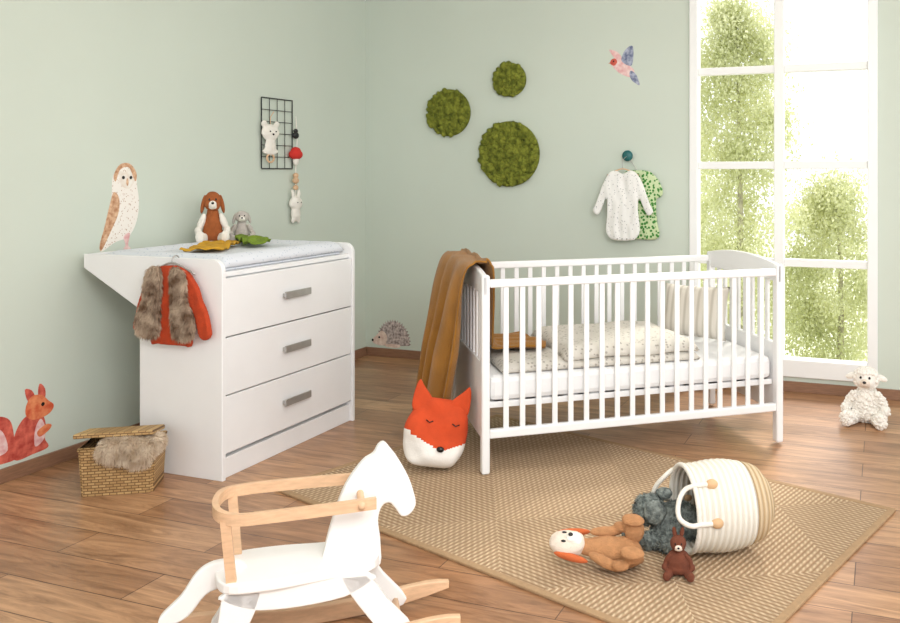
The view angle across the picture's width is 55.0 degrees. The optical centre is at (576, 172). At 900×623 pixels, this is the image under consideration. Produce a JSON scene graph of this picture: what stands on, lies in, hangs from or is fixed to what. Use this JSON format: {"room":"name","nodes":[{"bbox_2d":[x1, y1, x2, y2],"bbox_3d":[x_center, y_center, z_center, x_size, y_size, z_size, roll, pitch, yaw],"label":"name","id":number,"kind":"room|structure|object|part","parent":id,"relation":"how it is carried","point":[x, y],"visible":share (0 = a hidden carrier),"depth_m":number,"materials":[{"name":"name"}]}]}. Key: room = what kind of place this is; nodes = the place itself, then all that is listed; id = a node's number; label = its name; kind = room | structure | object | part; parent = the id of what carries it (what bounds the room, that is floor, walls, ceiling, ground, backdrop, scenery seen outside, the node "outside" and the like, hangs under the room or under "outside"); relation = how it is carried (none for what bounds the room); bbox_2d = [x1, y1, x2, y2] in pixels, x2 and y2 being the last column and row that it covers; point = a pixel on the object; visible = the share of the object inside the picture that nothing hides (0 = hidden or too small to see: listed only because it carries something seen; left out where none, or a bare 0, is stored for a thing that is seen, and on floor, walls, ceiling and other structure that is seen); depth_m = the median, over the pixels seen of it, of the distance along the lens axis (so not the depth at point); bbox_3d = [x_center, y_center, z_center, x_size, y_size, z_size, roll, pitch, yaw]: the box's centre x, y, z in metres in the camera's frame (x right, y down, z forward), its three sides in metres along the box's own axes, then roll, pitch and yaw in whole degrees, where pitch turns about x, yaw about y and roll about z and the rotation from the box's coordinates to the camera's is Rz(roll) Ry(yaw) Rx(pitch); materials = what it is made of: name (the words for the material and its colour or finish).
{"room":"children's room","nodes":[
{"label":"children's room","id":0,"kind":"room"},
{"bbox_2d":[0,0,365,468],"bbox_3d":[-2.661,-0.050,2.783,0.150,2.620,6.950,0,0,20],"label":"wall","id":1,"kind":"structure","parent":0,"point":[172,91],"depth_m":4.06,"materials":[{"name":"green paint"}]},
{"bbox_2d":[0,384,53,464],"bbox_3d":[-2.321,1.043,3.498,0.002,0.296,0.366,0,0,20],"label":"sticker","id":2,"kind":"object","parent":1,"relation":"attached to","point":[29,438],"visible":1,"depth_m":3.56,"materials":[{"name":"orange paper"}]},
{"bbox_2d":[100,163,138,251],"bbox_3d":[-2.144,0.158,3.988,0.002,0.410,0.219,0,0,20],"label":"sticker","id":3,"kind":"object","parent":1,"relation":"attached to","point":[122,215],"visible":1,"depth_m":4.00,"materials":[{"name":"white paper"}]},
{"bbox_2d":[114,163,136,180],"bbox_3d":[-2.134,-0.004,4.017,0.001,0.087,0.130,0,0,20],"label":"owl's head","id":4,"kind":"object","parent":3,"relation":"attached to","point":[125,171],"depth_m":4.02},
{"bbox_2d":[0,347,366,483],"bbox_3d":[-2.609,1.231,2.685,0.014,0.058,6.800,0,0,20],"label":"baseboard","id":5,"kind":"structure","parent":1,"relation":"attached to","point":[24,468],"depth_m":3.61,"materials":[{"name":"brown wood"}]},
{"bbox_2d":[261,97,292,168],"bbox_3d":[-1.764,-0.230,5.006,0.009,0.417,0.277,0,0,20],"label":"board","id":6,"kind":"object","parent":1,"relation":"attached to","point":[269,98],"visible":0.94,"depth_m":5.01,"materials":[{"name":"black metal"}]},
{"bbox_2d":[261,112,279,162],"bbox_3d":[-1.771,-0.206,4.918,0.044,0.300,0.149,0,0,20],"label":"comforter","id":7,"kind":"object","parent":6,"relation":"hanging from","point":[270,132],"visible":1,"depth_m":4.90,"materials":[{"name":"white fabric"}]},
{"bbox_2d":[289,116,302,222],"bbox_3d":[-1.698,-0.018,5.136,0.065,0.648,0.109,0,0,33],"label":"garland","id":8,"kind":"object","parent":6,"relation":"hanging from","point":[295,203],"visible":1,"depth_m":5.12,"materials":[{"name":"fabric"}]},
{"bbox_3d":[-1.699,-0.074,5.137,0.030,0.062,0.042,0,0,20],"label":"mushroom stem","id":9,"kind":"part","parent":8,"relation":"part of","materials":[{"name":"white fabric"}]},
{"bbox_3d":[-1.697,-0.032,5.142,0.005,0.620,0.019,0,0,20],"label":"cord","id":10,"kind":"part","parent":8,"relation":"part of","materials":[{"name":"white fabric"}]},
{"bbox_2d":[0,355,899,622],"bbox_3d":[-0.121,1.310,1.866,5.550,0.100,6.950,0,0,20],"label":"floor","id":11,"kind":"structure","parent":0,"point":[66,556],"depth_m":3.08,"materials":[{"name":"brown wood"}]},
{"bbox_2d":[73,424,166,496],"bbox_3d":[-1.825,1.137,3.404,0.296,0.246,0.198,0,0,-12],"label":"wicker basket","id":12,"kind":"object","parent":11,"relation":"on","point":[95,480],"visible":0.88,"depth_m":3.33,"materials":[{"name":"beige wicker"}]},
{"bbox_3d":[-1.830,1.037,3.407,0.288,0.018,0.185,0,-9,-12],"label":"lid","id":13,"kind":"part","parent":12,"relation":"part of","materials":[{"name":"wicker"}]},
{"bbox_2d":[92,429,168,473],"bbox_3d":[-1.761,1.094,3.362,0.259,0.164,0.193,0,0,-12],"label":"fur throw","id":14,"kind":"object","parent":12,"relation":"in","point":[132,452],"visible":0.97,"depth_m":3.30,"materials":[{"name":"beige fur"}]},
{"bbox_2d":[84,242,354,481],"bbox_3d":[-1.638,0.807,4.027,0.778,0.905,0.925,0,0,20],"label":"dresser","id":15,"kind":"object","parent":11,"relation":"on","point":[275,372],"visible":0.89,"depth_m":3.66,"materials":[{"name":"white paint"}]},
{"bbox_3d":[-1.996,0.393,4.156,0.018,0.075,0.881,0,0,20],"label":"rail","id":16,"kind":"part","parent":15,"relation":"part of","materials":[{"name":"white paint"}]},
{"bbox_2d":[133,255,211,346],"bbox_3d":[-1.670,0.528,3.526,0.400,0.373,0.063,0,0,20],"label":"shirt","id":17,"kind":"object","parent":15,"relation":"hanging from","point":[196,303],"visible":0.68,"depth_m":3.48,"materials":[{"name":"fabric"}]},
{"bbox_2d":[133,265,196,344],"bbox_3d":[-1.698,0.541,3.499,0.324,0.324,0.060,0,0,20],"label":"vest","id":18,"kind":"object","parent":17,"relation":"attached to","point":[147,324],"visible":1,"depth_m":3.49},
{"bbox_2d":[109,239,343,270],"bbox_3d":[-1.642,0.376,4.029,0.691,0.066,0.832,0,0,20],"label":"changing pad","id":19,"kind":"object","parent":15,"relation":"on","point":[238,256],"visible":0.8,"depth_m":3.90,"materials":[{"name":"fabric"}]},
{"bbox_2d":[179,240,240,251],"bbox_3d":[-1.725,0.346,4.035,0.163,0.035,0.501,0,0,-9],"label":"cloth","id":20,"kind":"object","parent":19,"relation":"on","point":[219,244],"visible":1,"depth_m":3.98,"materials":[{"name":"yellow fabric"}]},
{"bbox_2d":[194,191,230,241],"bbox_3d":[-1.842,0.226,4.299,0.169,0.264,0.155,0,0,-23],"label":"plush dog","id":21,"kind":"object","parent":19,"relation":"on","point":[212,223],"visible":0.88,"depth_m":4.29},
{"bbox_2d":[229,211,255,240],"bbox_3d":[-1.741,0.278,4.416,0.136,0.160,0.123,0,0,-23],"label":"rabbit","id":22,"kind":"object","parent":19,"relation":"on","point":[241,217],"visible":0.75,"depth_m":4.41},
{"bbox_2d":[235,234,270,244],"bbox_3d":[-1.637,0.333,4.280,0.123,0.037,0.421,0,0,-32],"label":"cloth","id":23,"kind":"object","parent":19,"relation":"on","point":[253,239],"visible":0.98,"depth_m":4.19,"materials":[{"name":"green fabric"}]},
{"bbox_3d":[-1.487,0.555,3.973,0.409,0.239,0.875,0,0,20],"label":"drawer","id":24,"kind":"part","parent":15,"relation":"part of","materials":[{"name":"white paint"}]},
{"bbox_3d":[-1.487,0.797,3.973,0.409,0.234,0.875,0,0,20],"label":"drawer","id":25,"kind":"part","parent":15,"relation":"part of","materials":[{"name":"white paint"}]},
{"bbox_3d":[-1.487,1.038,3.973,0.409,0.234,0.875,0,0,20],"label":"drawer","id":26,"kind":"part","parent":15,"relation":"part of","materials":[{"name":"white paint"}]},
{"bbox_3d":[-1.284,0.550,3.899,0.024,0.032,0.180,0,0,20],"label":"handle","id":27,"kind":"part","parent":15,"relation":"part of","materials":[{"name":"metal"}]},
{"bbox_3d":[-1.284,0.792,3.899,0.024,0.032,0.180,0,0,20],"label":"handle","id":28,"kind":"part","parent":15,"relation":"part of","materials":[{"name":"metal"}]},
{"bbox_3d":[-1.284,1.032,3.899,0.024,0.032,0.180,0,0,20],"label":"handle","id":29,"kind":"part","parent":15,"relation":"part of","materials":[{"name":"metal"}]},
{"bbox_2d":[158,441,460,622],"bbox_3d":[-0.707,0.999,2.282,0.756,0.521,0.238,0,0,-17],"label":"rocking horse","id":30,"kind":"object","parent":11,"relation":"on","point":[290,583],"visible":1,"depth_m":2.26},
{"bbox_3d":[-0.919,1.138,2.301,0.138,0.195,0.021,0,0,-17],"label":"leg","id":31,"kind":"part","parent":30,"relation":"part of","materials":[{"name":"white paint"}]},
{"bbox_3d":[-0.875,0.957,2.137,0.038,0.174,0.030,0,0,-17],"label":"ring post","id":32,"kind":"part","parent":30,"relation":"part of","materials":[{"name":"brown wood"}]},
{"bbox_3d":[-0.928,0.957,2.307,0.038,0.174,0.030,0,0,-17],"label":"ring post","id":33,"kind":"part","parent":30,"relation":"part of","materials":[{"name":"brown wood"}]},
{"bbox_3d":[-0.871,1.138,2.147,0.138,0.195,0.021,0,0,-17],"label":"leg","id":34,"kind":"part","parent":30,"relation":"part of","materials":[{"name":"white paint"}]},
{"bbox_3d":[-0.741,1.045,2.271,0.414,0.027,0.216,0,0,-17],"label":"seat","id":35,"kind":"part","parent":30,"relation":"part of","materials":[{"name":"white paint"}]},
{"bbox_3d":[-0.531,1.139,2.252,0.189,0.198,0.021,0,0,-17],"label":"leg","id":36,"kind":"part","parent":30,"relation":"part of","materials":[{"name":"white paint"}]},
{"bbox_3d":[-0.578,1.139,2.406,0.189,0.198,0.021,0,0,-17],"label":"leg","id":37,"kind":"part","parent":30,"relation":"part of","materials":[{"name":"white paint"}]},
{"bbox_2d":[277,415,895,622],"bbox_3d":[-0.009,1.255,3.271,2.028,0.010,1.298,0,0,38],"label":"area rug","id":38,"kind":"object","parent":11,"relation":"on","point":[499,524],"visible":0.65,"depth_m":3.00,"materials":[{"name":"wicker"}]},
{"bbox_2d":[403,379,470,467],"bbox_3d":[-0.588,1.061,3.578,0.287,0.368,0.154,0,0,-8],"label":"pillow","id":39,"kind":"object","parent":38,"relation":"on","point":[436,429],"visible":1,"depth_m":3.56,"materials":[{"name":"orange fabric"}]},
{"bbox_2d":[549,514,644,571],"bbox_3d":[0.076,1.170,2.706,0.312,0.151,0.167,0,0,19],"label":"teddy bear","id":40,"kind":"object","parent":38,"relation":"on","point":[612,552],"visible":1,"depth_m":2.68},
{"bbox_2d":[453,250,782,474],"bbox_3d":[0.172,0.823,4.075,1.420,0.855,0.730,0,0,-18],"label":"crib","id":41,"kind":"object","parent":38,"relation":"on","point":[473,362],"visible":0.76,"depth_m":3.80,"materials":[{"name":"white paint"}]},
{"bbox_3d":[-0.487,0.950,3.864,0.027,0.320,0.640,0,0,-18],"label":"rail","id":42,"kind":"part","parent":41,"relation":"part of","materials":[{"name":"white paint"}]},
{"bbox_2d":[412,248,545,409],"bbox_3d":[-0.452,0.767,3.968,0.558,0.808,0.667,0,0,-18],"label":"blanket","id":43,"kind":"object","parent":41,"relation":"on","point":[441,337],"visible":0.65,"depth_m":3.76,"materials":[{"name":"fabric"}]},
{"bbox_2d":[490,321,700,372],"bbox_3d":[0.030,0.803,4.030,0.932,0.100,0.621,0,0,-18],"label":"duvet","id":44,"kind":"object","parent":41,"relation":"on","point":[496,356],"visible":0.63,"depth_m":3.83,"materials":[{"name":"white fabric"}]},
{"bbox_2d":[490,335,768,399],"bbox_3d":[0.173,0.908,4.075,1.340,0.106,0.650,0,0,-18],"label":"mattress","id":45,"kind":"object","parent":41,"relation":"in","point":[496,376],"depth_m":3.77,"materials":[{"name":"white fabric"}]},
{"bbox_2d":[665,283,729,340],"bbox_3d":[0.601,0.704,4.325,0.350,0.270,0.110,0,-14,29],"label":"pillow","id":46,"kind":"object","parent":45,"relation":"on","point":[684,290],"depth_m":4.27,"materials":[{"name":"white fabric"}]},
{"bbox_3d":[0.172,0.976,4.075,1.350,0.025,0.640,0,0,-18],"label":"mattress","id":47,"kind":"part","parent":41,"relation":"part of","materials":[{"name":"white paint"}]},
{"bbox_3d":[0.832,0.950,4.286,0.027,0.320,0.640,0,0,-18],"label":"rail","id":48,"kind":"part","parent":41,"relation":"part of","materials":[{"name":"white paint"}]},
{"bbox_2d":[621,487,696,553],"bbox_3d":[0.294,1.163,2.869,0.280,0.196,0.203,0,0,34],"label":"elephant","id":49,"kind":"object","parent":38,"relation":"on","point":[660,515],"visible":0.72,"depth_m":2.82},
{"bbox_2d":[662,526,694,582],"bbox_3d":[0.315,1.176,2.638,0.103,0.148,0.106,0,0,6],"label":"rabbit","id":50,"kind":"object","parent":38,"relation":"on","point":[677,561],"visible":1,"depth_m":2.62},
{"bbox_2d":[651,458,774,554],"bbox_3d":[0.457,1.100,2.816,0.354,0.292,0.315,0,0,-13],"label":"rope basket","id":51,"kind":"object","parent":38,"relation":"on","point":[733,500],"visible":0.98,"depth_m":2.71,"materials":[{"name":"white fabric"}]},
{"bbox_3d":[0.319,1.065,2.915,0.130,0.130,0.061,0,0,-13],"label":"handle","id":52,"kind":"part","parent":51,"relation":"part of","materials":[{"name":"fabric"}]},
{"bbox_3d":[0.372,1.047,2.680,0.130,0.124,0.072,0,0,-13],"label":"handle","id":53,"kind":"part","parent":51,"relation":"part of","materials":[{"name":"fabric"}]},
{"bbox_2d":[839,365,890,430],"bbox_3d":[1.449,1.119,4.267,0.246,0.293,0.235,0,0,26],"label":"lamb","id":54,"kind":"object","parent":11,"relation":"on","point":[865,404],"visible":1,"depth_m":4.24},
{"bbox_2d":[366,0,899,389],"bbox_3d":[1.104,-0.050,5.038,5.400,2.620,0.150,0,0,20],"label":"wall","id":55,"kind":"structure","parent":0,"point":[429,195],"depth_m":5.44,"materials":[{"name":"green paint"}]},
{"bbox_2d":[372,319,410,347],"bbox_3d":[-1.270,1.098,5.816,0.311,0.195,0.002,0,0,20],"label":"sticker","id":56,"kind":"object","parent":55,"relation":"attached to","point":[392,334],"visible":1,"depth_m":5.81,"materials":[{"name":"grey paper"}]},
{"bbox_2d":[426,88,470,137],"bbox_3d":[-0.857,-0.397,5.634,0.334,0.339,0.060,0,0,20],"label":"circle","id":57,"kind":"object","parent":55,"relation":"attached to","point":[449,111],"visible":1,"depth_m":5.62,"materials":[{"name":"green plant"}]},
{"bbox_2d":[478,121,539,186],"bbox_3d":[-0.447,-0.124,5.486,0.443,0.440,0.061,0,0,20],"label":"circle","id":58,"kind":"object","parent":55,"relation":"attached to","point":[509,151],"visible":1,"depth_m":5.47,"materials":[{"name":"green plant"}]},
{"bbox_2d":[492,61,525,96],"bbox_3d":[-0.437,-0.604,5.483,0.244,0.248,0.060,0,0,20],"label":"circle","id":59,"kind":"object","parent":55,"relation":"attached to","point":[509,79],"visible":1,"depth_m":5.47,"materials":[{"name":"green plant"}]},
{"bbox_2d":[608,46,639,84],"bbox_3d":[0.290,-0.661,5.252,0.203,0.247,0.002,0,0,20],"label":"sticker","id":60,"kind":"object","parent":55,"relation":"attached to","point":[622,65],"visible":1,"depth_m":5.25,"materials":[{"name":"pink paper"}]},
{"bbox_2d":[622,150,632,160],"bbox_3d":[0.313,-0.105,5.218,0.068,0.068,0.050,0,0,20],"label":"wall hook","id":61,"kind":"object","parent":55,"relation":"attached to","point":[627,153],"visible":1,"depth_m":5.20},
{"bbox_2d":[593,156,652,240],"bbox_3d":[0.283,0.152,5.179,0.377,0.518,0.066,0,0,20],"label":"bodysuit","id":62,"kind":"object","parent":61,"relation":"hanging from","point":[622,192],"visible":1,"depth_m":5.15,"materials":[{"name":"white fabric"}]},
{"bbox_2d":[625,160,662,240],"bbox_3d":[0.399,0.162,5.179,0.257,0.506,0.030,0,0,20],"label":"shirt","id":63,"kind":"object","parent":61,"relation":"hanging from","point":[649,230],"visible":0.46,"depth_m":5.15,"materials":[{"name":"fabric"}]},
{"bbox_2d":[367,347,899,400],"bbox_3d":[1.083,1.231,4.959,5.386,0.058,0.014,0,0,20],"label":"baseboard","id":64,"kind":"structure","parent":55,"relation":"attached to","point":[793,386],"depth_m":4.87,"materials":[{"name":"brown wood"}]},
{"bbox_2d":[774,0,784,357],"bbox_3d":[1.181,-0.037,4.957,0.056,2.225,0.070,0,0,20],"label":"mullion","id":65,"kind":"object","parent":55,"relation":"attached to","point":[779,5],"visible":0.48,"depth_m":4.93,"materials":[{"name":"white wood"}]},
{"bbox_2d":[698,61,866,268],"bbox_3d":[1.187,-0.043,4.956,0.961,1.169,0.050,0,0,20],"label":"muntins","id":66,"kind":"object","parent":55,"relation":"attached to","point":[839,66],"visible":0.76,"depth_m":4.89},
{"bbox_2d":[689,0,877,381],"bbox_3d":[1.191,-0.018,4.960,1.066,2.385,0.100,0,0,20],"label":"frame","id":67,"kind":"object","parent":55,"relation":"attached to","point":[801,367],"visible":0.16,"depth_m":4.79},
{"label":"outside","id":68,"kind":"structure","parent":0,"visible":0},
{"bbox_2d":[702,238,866,360],"bbox_3d":[8.789,3.910,26.903,55.000,0.100,43.500,0,0,20],"label":"lawn","id":69,"kind":"structure","parent":68,"point":[765,241],"depth_m":28.63,"materials":[{"name":"green plant"}]},
{"bbox_2d":[701,134,763,333],"bbox_3d":[1.799,1.300,14.734,3.088,5.126,3.232,0,0,-16],"label":"tree","id":70,"kind":"object","parent":69,"relation":"on","point":[708,170],"visible":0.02,"depth_m":14.56,"materials":[{"name":"green plant"}]},
{"bbox_2d":[701,0,830,356],"bbox_3d":[2.285,0.510,11.986,2.604,6.704,2.692,0,0,-26],"label":"tree","id":71,"kind":"object","parent":69,"relation":"on","point":[734,46],"visible":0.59,"depth_m":11.76,"materials":[{"name":"green plant"}]},
{"bbox_2d":[764,151,866,361],"bbox_3d":[3.808,1.770,12.197,2.854,4.185,2.496,0,0,11],"label":"tree","id":72,"kind":"object","parent":69,"relation":"on","point":[839,213],"visible":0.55,"depth_m":11.91,"materials":[{"name":"green plant"}]}
]}

